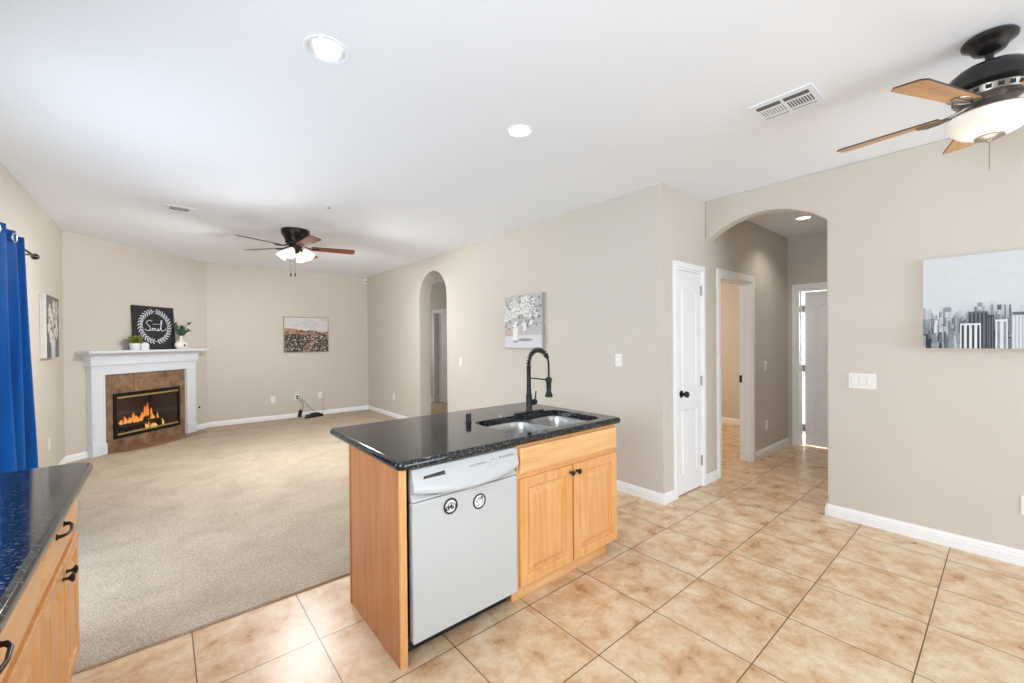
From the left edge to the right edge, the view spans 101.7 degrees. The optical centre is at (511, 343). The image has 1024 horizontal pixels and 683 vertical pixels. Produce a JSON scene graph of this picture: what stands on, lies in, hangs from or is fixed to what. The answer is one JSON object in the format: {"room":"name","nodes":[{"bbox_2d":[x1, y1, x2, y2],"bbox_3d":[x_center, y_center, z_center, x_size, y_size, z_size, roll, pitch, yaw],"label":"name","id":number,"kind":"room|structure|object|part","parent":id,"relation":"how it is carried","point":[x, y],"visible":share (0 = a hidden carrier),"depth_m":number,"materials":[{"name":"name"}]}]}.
{"room":"kitchen","nodes":[
{"label":"kitchen","id":0,"kind":"room"},
{"bbox_2d":[0,162,64,467],"bbox_3d":[-1.584,0.048,0.389,0.140,2.740,11.630,-1,0,-40],"label":"wall","id":1,"kind":"structure","parent":0,"point":[20,213],"depth_m":4.02,"materials":[{"name":"beige paint"}]},
{"bbox_2d":[25,248,39,259],"bbox_3d":[-2.803,-0.719,2.030,0.116,0.051,3.712,-1,0,-40],"label":"curtain rod","id":2,"kind":"object","parent":1,"relation":"attached to","point":[33,256],"visible":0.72,"depth_m":3.42,"materials":[{"name":"brown metal"}]},
{"bbox_2d":[0,222,38,472],"bbox_3d":[-3.462,0.315,2.881,0.146,2.145,1.283,-1,0,-40],"label":"curtain","id":3,"kind":"object","parent":2,"relation":"hanging from","point":[18,436],"visible":0.76,"depth_m":2.83,"materials":[{"name":"fabric"}]},
{"bbox_3d":[-2.760,-0.720,2.029,0.020,0.020,3.655,-1,0,-40],"label":"rod","id":4,"kind":"part","parent":2,"relation":"part of","materials":[{"name":"brown metal"}]},
{"bbox_2d":[39,294,58,358],"bbox_3d":[-4.654,-0.163,4.196,0.047,0.615,0.600,-1,0,-40],"label":"flower canvas","id":5,"kind":"object","parent":1,"relation":"attached to","point":[48,305],"visible":1,"depth_m":4.05},
{"bbox_2d":[58,456,66,464],"bbox_3d":[-4.494,1.373,4.003,0.014,0.092,2.350,-1,0,-40],"label":"baseboard","id":6,"kind":"structure","parent":1,"relation":"attached to","point":[64,460],"depth_m":4.78,"materials":[{"name":"white paint"}]},
{"bbox_2d":[62,231,207,455],"bbox_3d":[-5.219,0.042,5.905,0.120,2.740,2.027,0,0,6],"label":"wall","id":7,"kind":"structure","parent":0,"point":[102,279],"depth_m":5.44,"materials":[{"name":"beige paint"}]},
{"bbox_2d":[66,451,87,462],"bbox_3d":[-5.234,1.372,5.015,0.014,0.092,0.235,0,0,6],"label":"baseboard","id":8,"kind":"structure","parent":7,"relation":"attached to","point":[82,455],"depth_m":5.01,"materials":[{"name":"white paint"}]},
{"bbox_2d":[198,423,208,429],"bbox_3d":[-5.051,1.359,6.772,0.014,0.092,0.287,0,0,6],"label":"baseboard","id":9,"kind":"structure","parent":7,"relation":"attached to","point":[204,425],"depth_m":6.81,"materials":[{"name":"white paint"}]},
{"bbox_2d":[206,263,367,421],"bbox_3d":[-4.105,0.021,7.833,2.746,2.740,0.200,-1,0,-40],"label":"wall","id":10,"kind":"structure","parent":0,"point":[248,364],"depth_m":7.55,"materials":[{"name":"beige paint"}]},
{"bbox_2d":[208,405,367,426],"bbox_3d":[-4.006,1.344,7.775,2.696,0.092,0.014,-1,0,-40],"label":"baseboard","id":11,"kind":"structure","parent":10,"relation":"attached to","point":[292,415],"depth_m":7.56,"materials":[{"name":"white paint"}]},
{"bbox_2d":[283,317,328,352],"bbox_3d":[-3.878,-0.162,7.872,0.785,0.665,0.029,-1,0,-40],"label":"canvas","id":12,"kind":"object","parent":10,"relation":"attached to","point":[300,334],"visible":1,"depth_m":7.85,"materials":[{"name":"multicoloured fabric"}]},
{"bbox_2d":[430,281,446,397],"bbox_3d":[-0.978,-0.011,8.704,0.120,2.740,5.040,-1,0,-40],"label":"wall","id":13,"kind":"structure","parent":0,"point":[438,296],"depth_m":9.54,"materials":[{"name":"beige paint"}]},
{"bbox_2d":[432,308,446,402],"bbox_3d":[-1.454,0.297,9.264,0.139,2.125,1.000,-1,0,-40],"label":"door frame","id":14,"kind":"structure","parent":13,"relation":"in","point":[435,313],"depth_m":9.57,"materials":[{"name":"white paint"}]},
{"bbox_2d":[438,313,447,402],"bbox_3d":[-1.397,0.337,9.344,0.826,2.020,0.047,0,0,41],"label":"hall door","id":15,"kind":"structure","parent":14,"relation":"attached to","point":[442,318],"depth_m":9.48,"materials":[{"name":"white paint"}]},
{"bbox_2d":[367,187,650,489],"bbox_3d":[-0.882,0.004,6.276,0.195,2.740,6.727,-1,0,-40],"label":"wall","id":16,"kind":"structure","parent":0,"point":[590,264],"depth_m":4.61,"materials":[{"name":"beige paint"}]},
{"bbox_2d":[368,405,408,418],"bbox_3d":[-2.252,1.330,7.769,0.014,0.092,2.278,-1,0,-40],"label":"baseboard","id":17,"kind":"structure","parent":16,"relation":"attached to","point":[372,408],"depth_m":7.92,"materials":[{"name":"white paint"}]},
{"bbox_2d":[504,292,544,347],"bbox_3d":[0.135,-0.257,4.873,0.040,0.620,0.665,-1,0,-40],"label":"flower canvas","id":18,"kind":"object","parent":16,"relation":"attached to","point":[524,318],"visible":1,"depth_m":4.83},
{"bbox_2d":[615,354,621,365],"bbox_3d":[0.993,0.157,3.881,0.010,0.115,0.070,-1,0,-40],"label":"light switch","id":19,"kind":"object","parent":16,"relation":"attached to","point":[618,357],"visible":1,"depth_m":3.88,"materials":[{"name":"white plastic"}]},
{"bbox_2d":[617,480,664,504],"bbox_3d":[0.164,1.329,4.885,0.014,0.092,3.521,-1,0,-40],"label":"baseboard","id":20,"kind":"structure","parent":16,"relation":"attached to","point":[634,490],"depth_m":3.71,"materials":[{"name":"white paint"}]},
{"bbox_2d":[0,0,1023,282],"bbox_3d":[1.226,-1.443,4.746,10.395,0.140,15.100,-1,0,-40],"label":"ceiling","id":21,"kind":"structure","parent":0,"point":[113,113],"depth_m":2.37,"materials":[{"name":"white paint"}]},
{"bbox_2d":[166,204,195,215],"bbox_3d":[-3.309,-1.327,4.162,0.230,0.008,0.290,-1,0,-40],"label":"ceiling vent","id":22,"kind":"object","parent":21,"relation":"in","point":[169,208],"visible":1,"depth_m":4.15,"materials":[{"name":"white metal"}]},
{"bbox_2d":[235,227,354,275],"bbox_3d":[-2.539,-1.068,4.935,1.281,0.550,1.249,-1,0,-40],"label":"ceiling fan","id":23,"kind":"object","parent":21,"relation":"hanging from","point":[296,238],"visible":1,"depth_m":4.88,"materials":[{"name":"brown metal"}]},
{"bbox_3d":[-2.765,-1.134,4.587,0.134,0.034,0.490,0,0,28],"label":"blade","id":24,"kind":"part","parent":23,"relation":"part of","materials":[{"name":"brown wood"}]},
{"bbox_3d":[-2.982,-1.135,5.024,0.490,0.034,0.134,0,0,10],"label":"blade","id":25,"kind":"part","parent":23,"relation":"part of","materials":[{"name":"brown wood"}]},
{"bbox_3d":[-2.729,-1.047,4.944,0.129,0.137,0.120,-1,0,-40],"label":"lamp shade","id":26,"kind":"part","parent":23,"relation":"part of","materials":[{"name":"white glass"}]},
{"bbox_3d":[-2.561,-1.047,4.799,0.120,0.137,0.129,-1,0,-40],"label":"lamp shade","id":27,"kind":"part","parent":23,"relation":"part of","materials":[{"name":"white glass"}]},
{"bbox_3d":[-2.584,-1.049,5.112,0.120,0.137,0.129,-1,0,-40],"label":"lamp shade","id":28,"kind":"part","parent":23,"relation":"part of","materials":[{"name":"white glass"}]},
{"bbox_3d":[-2.282,-1.139,4.659,0.134,0.034,0.490,-1,1,-44],"label":"blade","id":29,"kind":"part","parent":23,"relation":"part of","materials":[{"name":"brown wood"}]},
{"bbox_3d":[-2.416,-1.050,4.967,0.129,0.137,0.120,-1,0,-40],"label":"lamp shade","id":30,"kind":"part","parent":23,"relation":"part of","materials":[{"name":"white glass"}]},
{"bbox_3d":[-2.201,-1.143,5.140,0.490,0.034,0.134,-1,0,-26],"label":"blade","id":31,"kind":"part","parent":23,"relation":"part of","materials":[{"name":"brown wood"}]},
{"bbox_2d":[303,34,349,64],"bbox_3d":[-0.845,-1.398,1.902,0.196,0.130,0.196,-1,0,-40],"label":"recessed light","id":32,"kind":"object","parent":21,"relation":"in","point":[325,49],"visible":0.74,"depth_m":1.95,"materials":[{"name":"white plastic"}]},
{"bbox_3d":[-0.845,-1.421,1.901,0.098,0.077,0.098,-1,0,-40],"label":"bulb","id":33,"kind":"part","parent":32,"relation":"part of","materials":[{"name":"white glass"}]},
{"bbox_2d":[506,124,532,137],"bbox_3d":[0.048,-1.410,2.650,0.170,0.130,0.170,-1,0,-40],"label":"recessed light","id":34,"kind":"object","parent":21,"relation":"in","point":[518,130],"visible":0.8,"depth_m":2.65,"materials":[{"name":"white plastic"}]},
{"bbox_3d":[0.048,-1.357,2.650,0.134,0.011,0.134,-1,0,-40],"label":"bulb","id":35,"kind":"part","parent":34,"relation":"part of","materials":[{"name":"white glass"}]},
{"bbox_2d":[748,82,826,124],"bbox_3d":[1.570,-1.356,2.379,0.290,0.008,0.310,-1,0,-40],"label":"ceiling vent","id":36,"kind":"object","parent":21,"relation":"in","point":[806,97],"visible":1,"depth_m":2.36,"materials":[{"name":"white metal"}]},
{"bbox_2d":[794,216,812,220],"bbox_3d":[3.229,-1.449,4.617,0.170,0.130,0.170,-1,0,-40],"label":"recessed light","id":37,"kind":"object","parent":21,"relation":"in","point":[801,217],"visible":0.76,"depth_m":4.62,"materials":[{"name":"white plastic"}]},
{"bbox_2d":[837,24,1023,170],"bbox_3d":[2.120,-1.067,1.889,1.066,0.590,1.043,-1,0,-40],"label":"ceiling fan","id":38,"kind":"object","parent":21,"relation":"hanging from","point":[987,93],"visible":1,"depth_m":1.80,"materials":[{"name":"black metal"}]},
{"bbox_3d":[1.929,-1.062,2.148,0.129,0.033,0.393,-1,0,-35],"label":"blade","id":39,"kind":"part","parent":38,"relation":"part of","materials":[{"name":"brown wood"}]},
{"bbox_3d":[1.794,-1.058,1.757,0.393,0.033,0.129,-1,0,-17],"label":"blade","id":40,"kind":"part","parent":38,"relation":"part of","materials":[{"name":"brown wood"}]},
{"bbox_3d":[2.342,-1.065,2.140,0.129,0.033,0.393,0,0,37],"label":"blade","id":41,"kind":"part","parent":38,"relation":"part of","materials":[{"name":"brown wood"}]},
{"bbox_3d":[2.131,-0.970,1.860,0.277,0.104,0.277,-1,0,-40],"label":"lamp shade","id":42,"kind":"part","parent":38,"relation":"part of","materials":[{"name":"white glass"}]},
{"bbox_3d":[2.128,-1.269,1.858,0.028,0.045,0.028,-1,0,-40],"label":"down rod","id":43,"kind":"part","parent":38,"relation":"part of","materials":[{"name":"black metal"}]},
{"bbox_2d":[71,402,1023,682],"bbox_3d":[1.249,1.427,4.764,10.395,0.120,15.100,-1,0,-40],"label":"floor","id":44,"kind":"structure","parent":0,"point":[745,576],"depth_m":2.11,"materials":[{"name":"tile"}]},
{"bbox_2d":[0,563,43,682],"bbox_3d":[-1.428,0.986,0.829,0.639,0.856,0.665,-1,0,-40],"label":"base cabinet","id":45,"kind":"object","parent":44,"relation":"on","point":[21,638],"visible":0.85,"depth_m":1.11,"materials":[{"name":"brown wood"}]},
{"bbox_3d":[-1.070,0.661,0.868,0.033,0.023,0.164,-1,0,-40],"label":"handle","id":46,"kind":"part","parent":45,"relation":"part of","materials":[{"name":"brown metal"}]},
{"bbox_3d":[-1.215,1.056,1.007,0.020,0.510,0.645,-1,0,-40],"label":"door","id":47,"kind":"part","parent":45,"relation":"part of","materials":[{"name":"brown wood"}]},
{"bbox_2d":[36,498,79,682],"bbox_3d":[-1.860,0.986,1.344,0.639,0.856,0.670,-1,0,-40],"label":"base cabinet","id":48,"kind":"object","parent":44,"relation":"on","point":[59,602],"visible":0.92,"depth_m":1.48,"materials":[{"name":"brown wood"}]},
{"bbox_2d":[0,462,92,633],"bbox_3d":[-0.878,0.537,0.177,0.657,0.040,3.800,-1,0,-40],"label":"countertop","id":49,"kind":"structure","parent":48,"relation":"on","point":[35,503],"depth_m":1.24,"materials":[{"name":"black stone"}]},
{"bbox_3d":[-1.539,1.056,1.395,0.020,0.510,0.315,-1,0,-40],"label":"door","id":50,"kind":"part","parent":48,"relation":"part of","materials":[{"name":"brown wood"}]},
{"bbox_3d":[-1.650,0.673,1.520,0.020,0.198,0.646,-1,0,-40],"label":"drawer","id":51,"kind":"part","parent":48,"relation":"part of","materials":[{"name":"brown wood"}]},
{"bbox_3d":[-1.585,0.661,1.483,0.033,0.023,0.164,-1,0,-40],"label":"handle","id":52,"kind":"part","parent":48,"relation":"part of","materials":[{"name":"brown metal"}]},
{"bbox_3d":[-1.754,1.057,1.651,0.020,0.510,0.315,-1,0,-40],"label":"door","id":53,"kind":"part","parent":48,"relation":"part of","materials":[{"name":"brown wood"}]},
{"bbox_3d":[-1.606,0.851,1.511,0.032,0.031,0.031,-1,0,-40],"label":"knob","id":54,"kind":"part","parent":48,"relation":"part of","materials":[{"name":"brown metal"}]},
{"bbox_3d":[-1.651,0.851,1.565,0.032,0.031,0.031,-1,0,-40],"label":"knob","id":55,"kind":"part","parent":48,"relation":"part of","materials":[{"name":"brown metal"}]},
{"bbox_2d":[108,430,207,453],"bbox_3d":[-4.981,1.405,5.899,0.335,0.012,1.555,0,0,6],"label":"hearth","id":56,"kind":"object","parent":44,"relation":"on","point":[182,436],"visible":0.84,"depth_m":5.93,"materials":[{"name":"brown tile"}]},
{"bbox_2d":[75,348,208,457],"bbox_3d":[-5.234,0.746,5.878,0.565,1.310,1.730,0,0,6],"label":"fireplace","id":57,"kind":"object","parent":56,"relation":"on","point":[119,383],"visible":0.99,"depth_m":5.80,"materials":[{"name":"white paint"}]},
{"bbox_2d":[125,335,145,349],"bbox_3d":[-5.052,-0.013,5.590,0.180,0.208,0.216,-1,0,-18],"label":"potted plant","id":58,"kind":"object","parent":57,"relation":"on","point":[134,342],"visible":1,"depth_m":5.55,"materials":[{"name":"green plant"}]},
{"bbox_3d":[-5.054,0.044,5.584,0.120,0.092,0.120,0,0,6],"label":"pot","id":59,"kind":"part","parent":58,"relation":"part of","materials":[{"name":"white ceramic"}]},
{"bbox_2d":[117,417,160,430],"bbox_3d":[-5.242,1.127,5.851,0.083,0.085,0.587,0,0,10],"label":"log","id":60,"kind":"object","parent":57,"relation":"on","point":[153,420],"visible":0.88,"depth_m":5.82,"materials":[{"name":"brown wood"}]},
{"bbox_2d":[143,408,156,419],"bbox_3d":[-5.261,1.026,6.062,0.068,0.142,0.338,-1,0,-20],"label":"log","id":61,"kind":"object","parent":60,"relation":"on","point":[146,417],"visible":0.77,"depth_m":5.96,"materials":[{"name":"brown wood"}]},
{"bbox_2d":[119,403,163,427],"bbox_3d":[-5.211,1.020,5.877,0.130,0.365,0.566,0,0,5],"label":"flames","id":62,"kind":"object","parent":57,"relation":"in","point":[134,418],"visible":0.91,"depth_m":5.90},
{"bbox_3d":[-5.084,0.203,5.857,0.155,0.167,1.655,0,0,6],"label":"crown moulding","id":63,"kind":"part","parent":57,"relation":"part of","materials":[{"name":"white paint"}]},
{"bbox_2d":[75,348,208,353],"bbox_3d":[-5.060,0.104,5.855,0.204,0.030,1.730,0,0,6],"label":"mantel shelf","id":64,"kind":"object","parent":57,"relation":"attached to","point":[160,351],"depth_m":5.72,"materials":[{"name":"white paint"}]},
{"bbox_2d":[140,342,148,349],"bbox_3d":[-5.049,0.038,5.707,0.070,0.104,0.108,0,0,6],"label":"house ornament","id":65,"kind":"object","parent":57,"relation":"on","point":[144,346],"visible":0.77,"depth_m":5.69,"materials":[{"name":"white ceramic"}]},
{"bbox_3d":[-5.112,0.948,5.874,0.017,0.589,0.957,0,0,6],"label":"firebox frame","id":66,"kind":"part","parent":57,"relation":"part of","materials":[{"name":"black metal"}]},
{"bbox_3d":[-5.102,0.711,5.871,0.010,0.022,0.881,0,0,6],"label":"brass rail","id":67,"kind":"part","parent":57,"relation":"part of","materials":[{"name":"gold metal"}]},
{"bbox_3d":[-5.098,1.190,5.875,0.010,0.022,0.881,0,0,6],"label":"brass rail","id":68,"kind":"part","parent":57,"relation":"part of","materials":[{"name":"gold metal"}]},
{"bbox_2d":[131,305,175,349],"bbox_3d":[-5.116,-0.218,5.965,0.067,0.615,0.610,0,0,6],"label":"sign","id":69,"kind":"object","parent":57,"relation":"on","point":[154,323],"visible":0.98,"depth_m":5.95,"materials":[{"name":"black wood"}]},
{"bbox_2d":[174,336,187,348],"bbox_3d":[-4.977,-0.019,6.270,0.125,0.209,0.196,0,0,6],"label":"bud vase","id":70,"kind":"object","parent":57,"relation":"on","point":[180,344],"visible":0.98,"depth_m":6.23,"materials":[{"name":"white ceramic"}]},
{"bbox_2d":[171,322,191,335],"bbox_3d":[-4.969,-0.206,6.290,0.091,0.264,0.354,0,0,6],"label":"eucalyptus stems","id":71,"kind":"object","parent":70,"relation":"in","point":[181,329],"visible":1,"depth_m":6.26,"materials":[{"name":"green plant"}]},
{"bbox_2d":[66,409,396,673],"bbox_3d":[-2.650,1.391,5.024,4.152,0.012,5.973,-1,0,-40],"label":"carpet","id":72,"kind":"object","parent":44,"relation":"on","point":[180,537],"visible":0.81,"depth_m":3.13,"materials":[{"name":"beige carpet"}]},
{"bbox_2d":[298,399,302,416],"bbox_3d":[-3.945,1.198,7.771,0.046,0.352,0.098,0,1,44],"label":"power adapter","id":73,"kind":"object","parent":72,"relation":"on","point":[300,411],"visible":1,"depth_m":7.75,"materials":[{"name":"black plastic"}]},
{"bbox_2d":[298,396,323,418],"bbox_3d":[-3.742,1.178,7.858,0.278,0.394,0.454,0,0,36],"label":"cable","id":74,"kind":"object","parent":72,"relation":"on","point":[315,414],"visible":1,"depth_m":7.79,"materials":[{"name":"black plastic"}]},
{"bbox_2d":[349,445,407,669],"bbox_3d":[-0.664,0.972,2.025,0.038,0.856,0.616,-1,0,-40],"label":"island end panel","id":75,"kind":"object","parent":44,"relation":"on","point":[377,491],"visible":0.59,"depth_m":1.94,"materials":[{"name":"brown wood"}]},
{"bbox_3d":[-0.858,0.972,2.256,0.038,0.856,0.012,-1,0,-40],"label":"trim","id":76,"kind":"part","parent":75,"relation":"part of","materials":[{"name":"brown wood"}]},
{"bbox_2d":[406,446,518,651],"bbox_3d":[-0.378,0.970,2.212,0.598,0.852,0.632,-1,0,-40],"label":"dishwasher","id":77,"kind":"object","parent":44,"relation":"on","point":[462,564],"visible":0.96,"depth_m":1.96,"materials":[{"name":"white plastic"}]},
{"bbox_2d":[444,498,457,513],"bbox_3d":[-0.283,0.753,1.928,0.075,0.075,0.006,-1,0,-40],"label":"round magnet","id":78,"kind":"object","parent":77,"relation":"attached to","point":[450,506],"visible":1,"depth_m":1.93,"materials":[{"name":"white plastic"}]},
{"bbox_3d":[-0.258,1.356,2.075,0.578,0.082,0.013,-1,0,-40],"label":"kick plate","id":79,"kind":"part","parent":77,"relation":"part of","materials":[{"name":"black plastic"}]},
{"bbox_3d":[-0.204,0.622,1.999,0.598,0.146,0.080,-1,0,-40],"label":"control panel","id":80,"kind":"part","parent":77,"relation":"part of","materials":[{"name":"white plastic"}]},
{"bbox_2d":[473,493,485,508],"bbox_3d":[-0.158,0.770,2.033,0.075,0.075,0.006,-1,0,-40],"label":"round magnet","id":81,"kind":"object","parent":77,"relation":"attached to","point":[479,500],"visible":1,"depth_m":2.03,"materials":[{"name":"white plastic"}]},
{"bbox_2d":[509,424,616,601],"bbox_3d":[0.170,0.961,2.698,0.859,0.856,0.672,-1,0,-40],"label":"base cabinet","id":82,"kind":"object","parent":44,"relation":"on","point":[567,484],"visible":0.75,"depth_m":2.43,"materials":[{"name":"brown wood"}]},
{"bbox_2d":[330,402,619,470],"bbox_3d":[-0.181,0.515,2.614,1.574,0.040,0.960,-1,0,-40],"label":"countertop","id":83,"kind":"structure","parent":82,"relation":"on","point":[404,444],"depth_m":2.31,"materials":[{"name":"black stone"}]},
{"bbox_2d":[465,413,471,422],"bbox_3d":[-0.272,0.468,2.609,0.042,0.057,0.042,-1,0,-40],"label":"air gap cap","id":84,"kind":"object","parent":83,"relation":"on","point":[468,415],"visible":1,"depth_m":2.59,"materials":[{"name":"black metal"}]},
{"bbox_2d":[514,347,552,414],"bbox_3d":[0.184,0.259,2.894,0.270,0.463,0.252,-1,0,-40],"label":"faucet","id":85,"kind":"object","parent":83,"relation":"on","point":[529,401],"visible":1,"depth_m":2.95,"materials":[{"name":"black metal"}]},
{"bbox_3d":[0.122,0.487,2.972,0.270,0.007,0.052,-1,0,-40],"label":"deck plate","id":86,"kind":"part","parent":85,"relation":"part of","materials":[{"name":"black metal"}]},
{"bbox_2d":[486,415,584,432],"bbox_3d":[0.177,0.638,2.672,0.780,0.211,0.490,-1,0,-40],"label":"sink","id":87,"kind":"object","parent":83,"relation":"in","point":[546,422],"visible":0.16,"depth_m":2.81,"materials":[{"name":"metal"}]},
{"bbox_3d":[0.048,0.636,2.569,0.414,0.204,0.457,-1,0,-40],"label":"bowl","id":88,"kind":"part","parent":87,"relation":"part of","materials":[{"name":"metal"}]},
{"bbox_3d":[0.334,0.617,2.811,0.324,0.174,0.434,-1,0,-40],"label":"bowl","id":89,"kind":"part","parent":87,"relation":"part of","materials":[{"name":"metal"}]},
{"bbox_3d":[0.199,1.006,2.338,0.408,0.574,0.020,-1,0,-40],"label":"door","id":90,"kind":"part","parent":82,"relation":"part of","materials":[{"name":"brown wood"}]},
{"bbox_3d":[0.361,0.620,2.475,0.838,0.138,0.020,-1,0,-40],"label":"false drawer","id":91,"kind":"part","parent":82,"relation":"part of","materials":[{"name":"brown wood"}]},
{"bbox_3d":[0.525,1.002,2.612,0.420,0.574,0.020,-1,0,-40],"label":"door","id":92,"kind":"part","parent":82,"relation":"part of","materials":[{"name":"brown wood"}]},
{"bbox_2d":[721,282,739,418],"bbox_3d":[3.418,-0.037,7.256,0.120,2.740,2.707,-1,0,-40],"label":"wall","id":93,"kind":"structure","parent":0,"point":[730,360],"depth_m":6.92,"materials":[{"name":"beige paint"}]},
{"bbox_2d":[722,417,739,424],"bbox_3d":[3.390,1.287,7.206,0.014,0.092,2.507,-1,0,-40],"label":"baseboard","id":94,"kind":"structure","parent":93,"relation":"attached to","point":[724,419],"depth_m":6.91,"materials":[{"name":"white paint"}]},
{"bbox_2d":[649,182,824,493],"bbox_3d":[3.336,-0.024,5.343,5.463,2.740,0.120,-1,0,-40],"label":"wall","id":95,"kind":"structure","parent":0,"point":[677,218],"depth_m":4.11,"materials":[{"name":"beige paint"}]},
{"bbox_2d":[663,489,674,504],"bbox_3d":[1.355,1.327,3.595,0.181,0.092,0.014,-1,0,-40],"label":"baseboard","id":96,"kind":"structure","parent":95,"relation":"attached to","point":[669,496],"depth_m":3.59,"materials":[{"name":"white paint"}]},
{"bbox_2d":[672,260,706,499],"bbox_3d":[1.605,0.320,3.882,0.590,2.100,0.139,-1,0,-40],"label":"door frame","id":97,"kind":"structure","parent":95,"relation":"in","point":[677,265],"depth_m":3.78,"materials":[{"name":"white paint"}]},
{"bbox_2d":[677,270,702,495],"bbox_3d":[1.655,0.351,3.835,0.461,2.016,0.107,-1,0,-40],"label":"closet door","id":98,"kind":"structure","parent":97,"relation":"attached to","point":[689,288],"depth_m":3.84,"materials":[{"name":"white paint"}]},
{"bbox_3d":[1.544,0.456,3.719,0.064,0.064,0.072,-1,0,-40],"label":"door knob","id":99,"kind":"part","parent":98,"relation":"part of","materials":[{"name":"black metal"}]},
{"bbox_3d":[1.600,0.346,3.888,0.484,2.047,0.123,-1,0,-40],"label":"frame","id":100,"kind":"part","parent":97,"relation":"part of","materials":[{"name":"white paint"}]},
{"bbox_2d":[706,470,718,483],"bbox_3d":[1.975,1.319,4.114,0.253,0.092,0.014,-1,0,-40],"label":"baseboard","id":101,"kind":"structure","parent":95,"relation":"attached to","point":[712,476],"depth_m":4.11,"materials":[{"name":"white paint"}]},
{"bbox_2d":[716,268,755,478],"bbox_3d":[2.392,0.299,4.542,0.955,2.120,0.140,-1,0,-40],"label":"door frame","id":102,"kind":"structure","parent":95,"relation":"in","point":[746,283],"depth_m":4.76,"materials":[{"name":"white paint"}]},
{"bbox_3d":[2.388,0.335,4.548,0.809,2.047,0.123,-1,0,-40],"label":"frame","id":103,"kind":"part","parent":102,"relation":"part of","materials":[{"name":"white paint"}]},
{"bbox_2d":[756,437,788,459],"bbox_3d":[3.243,1.302,5.177,1.142,0.092,0.014,-1,0,-40],"label":"baseboard","id":104,"kind":"structure","parent":95,"relation":"attached to","point":[776,446],"depth_m":5.14,"materials":[{"name":"white paint"}]},
{"bbox_2d":[787,231,826,444],"bbox_3d":[4.056,-0.029,5.168,0.120,2.740,1.313,-1,0,-40],"label":"wall","id":105,"kind":"structure","parent":0,"point":[806,254],"depth_m":5.42,"materials":[{"name":"beige paint"}]},
{"bbox_2d":[792,282,826,445],"bbox_3d":[4.032,0.286,5.189,0.139,2.110,0.905,-1,0,-40],"label":"door frame","id":106,"kind":"structure","parent":105,"relation":"in","point":[797,290],"depth_m":5.46,"materials":[{"name":"white paint"}]},
{"bbox_2d":[802,290,827,447],"bbox_3d":[4.045,0.329,5.197,0.107,2.000,0.726,-1,0,-40],"label":"end door","id":107,"kind":"structure","parent":106,"relation":"attached to","point":[815,368],"depth_m":5.37,"materials":[{"name":"white paint"}]},
{"bbox_2d":[705,125,1023,550],"bbox_3d":[3.983,-0.005,1.636,0.125,2.740,6.393,-1,0,-40],"label":"wall","id":108,"kind":"structure","parent":0,"point":[938,442],"depth_m":2.93,"materials":[{"name":"beige paint"}]},
{"bbox_2d":[849,373,875,388],"bbox_3d":[2.638,0.284,3.139,0.010,0.115,0.162,-1,0,-40],"label":"light switch","id":109,"kind":"object","parent":108,"relation":"attached to","point":[856,380],"visible":1,"depth_m":3.13,"materials":[{"name":"white plastic"}]},
{"bbox_2d":[827,504,1023,565],"bbox_3d":[4.218,1.319,1.269,0.014,0.092,5.328,-1,0,-40],"label":"baseboard","id":110,"kind":"structure","parent":108,"relation":"attached to","point":[995,551],"depth_m":2.86,"materials":[{"name":"white paint"}]},
{"bbox_2d":[923,249,1023,348],"bbox_3d":[3.116,-0.269,2.521,0.060,0.605,0.900,-1,0,-40],"label":"canvas","id":111,"kind":"object","parent":108,"relation":"attached to","point":[976,301],"visible":1,"depth_m":2.67},
{"bbox_2d":[1021,496,1023,514],"bbox_3d":[3.154,0.994,2.537,0.009,0.115,0.070,-1,0,-40],"label":"wall outlet","id":112,"kind":"object","parent":108,"relation":"attached to","point":[1022,497],"visible":1,"depth_m":2.56,"materials":[{"name":"white plastic"}]}
]}

